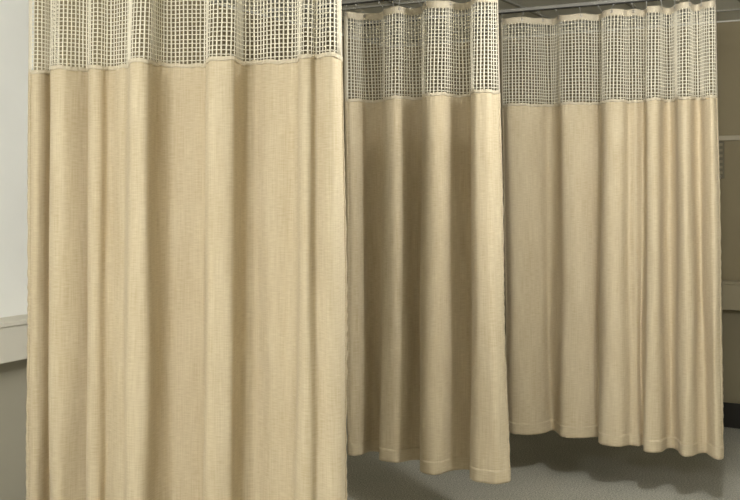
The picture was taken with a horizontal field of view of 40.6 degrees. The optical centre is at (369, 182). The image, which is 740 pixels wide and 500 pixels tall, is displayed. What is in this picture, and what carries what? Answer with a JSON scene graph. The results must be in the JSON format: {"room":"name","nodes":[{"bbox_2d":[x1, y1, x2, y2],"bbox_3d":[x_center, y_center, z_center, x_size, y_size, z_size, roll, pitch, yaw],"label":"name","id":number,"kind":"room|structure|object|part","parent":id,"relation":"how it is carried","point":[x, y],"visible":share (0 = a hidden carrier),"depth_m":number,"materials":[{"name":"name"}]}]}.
{"room":"hospital room","nodes":[
{"label":"hospital room","id":0,"kind":"room"},
{"bbox_2d":[0,0,332,317],"bbox_3d":[-2.663,0.275,3.151,0.150,2.730,11.500,0,0,29],"label":"wall","id":1,"kind":"structure","parent":0,"point":[14,14],"depth_m":4.74,"materials":[{"name":"paint"}]},
{"bbox_2d":[0,359,26,499],"bbox_3d":[-2.596,1.177,3.113,0.006,0.675,11.200,0,0,29],"label":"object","id":2,"kind":"structure","parent":1,"relation":"attached to","point":[13,375],"depth_m":4.72,"materials":[{"name":"paint"}]},
{"bbox_2d":[0,314,27,363],"bbox_3d":[-2.540,0.721,3.064,0.150,0.186,11.170,0,0,29],"label":"trim","id":3,"kind":"structure","parent":1,"relation":"attached to","point":[13,329],"depth_m":4.56,"materials":[{"name":"plastic"}]},
{"bbox_2d":[34,0,390,211],"bbox_3d":[-0.729,-0.214,6.411,0.012,1.728,3.619,0,0,29],"label":"wall","id":4,"kind":"structure","parent":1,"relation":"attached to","point":[95,1],"depth_m":5.74,"materials":[{"name":"paint"}]},
{"bbox_2d":[205,1,739,47],"bbox_3d":[0.275,-1.086,1.491,6.600,0.008,11.200,0,0,29],"label":"trim","id":5,"kind":"structure","parent":1,"relation":"attached to","point":[205,1],"depth_m":7.01,"materials":[{"name":"metal"}]},
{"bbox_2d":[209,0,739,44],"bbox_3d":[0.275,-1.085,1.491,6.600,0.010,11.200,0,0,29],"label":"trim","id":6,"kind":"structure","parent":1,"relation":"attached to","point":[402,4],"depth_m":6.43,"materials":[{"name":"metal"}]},
{"bbox_2d":[209,0,739,45],"bbox_3d":[0.275,-1.150,1.491,6.900,0.120,11.500,0,0,29],"label":"ceiling","id":7,"kind":"structure","parent":0,"point":[720,4],"depth_m":6.47,"materials":[{"name":"tile"}]},
{"bbox_2d":[268,0,390,13],"bbox_3d":[0.068,-0.993,5.010,1.461,0.194,0.036,0,0,32],"label":"rail","id":8,"kind":"object","parent":7,"relation":"hanging from","point":[344,2],"visible":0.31,"depth_m":5.14,"materials":[{"name":"grey metal"}]},
{"bbox_2d":[344,0,510,483],"bbox_3d":[0.269,0.243,4.906,0.914,2.308,0.191,0,0,36],"label":"curtain","id":9,"kind":"object","parent":8,"relation":"hanging from","point":[427,381],"visible":0.99,"depth_m":4.87,"materials":[{"name":"beige fabric"}]},
{"bbox_3d":[0.252,-0.633,4.918,0.865,0.429,0.175,0,0,35],"label":"net panel","id":10,"kind":"part","parent":9,"relation":"part of","materials":[{"name":"beige fabric"}]},
{"bbox_2d":[362,0,679,25],"bbox_3d":[0.872,-1.012,5.548,2.098,0.156,0.036,0,0,29],"label":"rail","id":11,"kind":"object","parent":7,"relation":"hanging from","point":[603,2],"visible":0.73,"depth_m":5.51,"materials":[{"name":"grey metal"}]},
{"bbox_2d":[500,0,723,459],"bbox_3d":[1.276,0.224,5.361,1.198,2.346,0.198,0,0,31],"label":"curtain","id":12,"kind":"object","parent":11,"relation":"hanging from","point":[612,207],"visible":0.98,"depth_m":5.30,"materials":[{"name":"beige fabric"}]},
{"bbox_3d":[1.263,-0.660,5.365,1.161,0.464,0.186,0,0,31],"label":"net panel","id":13,"kind":"part","parent":12,"relation":"part of","materials":[{"name":"beige fabric"}]},
{"bbox_3d":[-0.791,-0.999,3.749,1.958,0.181,0.664,0,0,0],"label":"rail","id":14,"kind":"object","parent":7,"relation":"hanging from","visible":0},
{"bbox_2d":[26,0,347,499],"bbox_3d":[-0.734,0.236,3.646,1.354,2.321,0.246,0,0,21],"label":"curtain","id":15,"kind":"object","parent":14,"relation":"hanging from","point":[187,287],"visible":1,"depth_m":3.63,"materials":[{"name":"beige fabric"}]},
{"bbox_3d":[-0.736,-0.645,3.647,1.325,0.429,0.230,0,0,22],"label":"net panel","id":16,"kind":"part","parent":15,"relation":"part of","materials":[{"name":"beige fabric"}]},
{"bbox_2d":[346,418,739,499],"bbox_3d":[0.275,1.700,1.491,6.900,0.120,11.500,0,0,29],"label":"floor","id":17,"kind":"structure","parent":0,"point":[549,465],"depth_m":5.61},
{"bbox_2d":[392,21,739,403],"bbox_3d":[3.066,0.275,6.432,6.600,2.730,0.150,0,0,29],"label":"wall","id":18,"kind":"structure","parent":0,"point":[728,33],"depth_m":6.99,"materials":[{"name":"paint"}]},
{"bbox_2d":[504,274,739,310],"bbox_3d":[3.075,0.749,6.295,6.450,0.193,0.080,0,0,29],"label":"trim","id":19,"kind":"structure","parent":18,"relation":"attached to","point":[730,293],"depth_m":6.64,"materials":[{"name":"plastic"}]},
{"bbox_2d":[504,299,739,402],"bbox_3d":[3.030,1.155,6.363,6.594,0.630,0.006,0,0,29],"label":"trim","id":20,"kind":"structure","parent":18,"relation":"attached to","point":[730,319],"depth_m":6.70,"materials":[{"name":"paint"}]},
{"bbox_2d":[719,141,723,178],"bbox_3d":[2.351,-0.152,6.715,0.044,0.256,0.060,0,0,29],"label":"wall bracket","id":21,"kind":"object","parent":18,"relation":"attached to","point":[721,143],"visible":0.59,"depth_m":6.73,"materials":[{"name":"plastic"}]},
{"bbox_2d":[719,135,739,140],"bbox_3d":[3.067,-0.301,6.333,5.700,0.033,0.022,0,0,29],"label":"trim","id":22,"kind":"structure","parent":18,"relation":"attached to","point":[731,137],"depth_m":6.69,"materials":[{"name":"plastic"}]},
{"bbox_2d":[723,402,739,428],"bbox_3d":[3.026,1.558,6.362,6.600,0.165,0.012,0,0,29],"label":"baseboard","id":23,"kind":"structure","parent":18,"relation":"attached to","point":[731,411],"depth_m":6.70,"materials":[{"name":"black rubber"}]}
]}

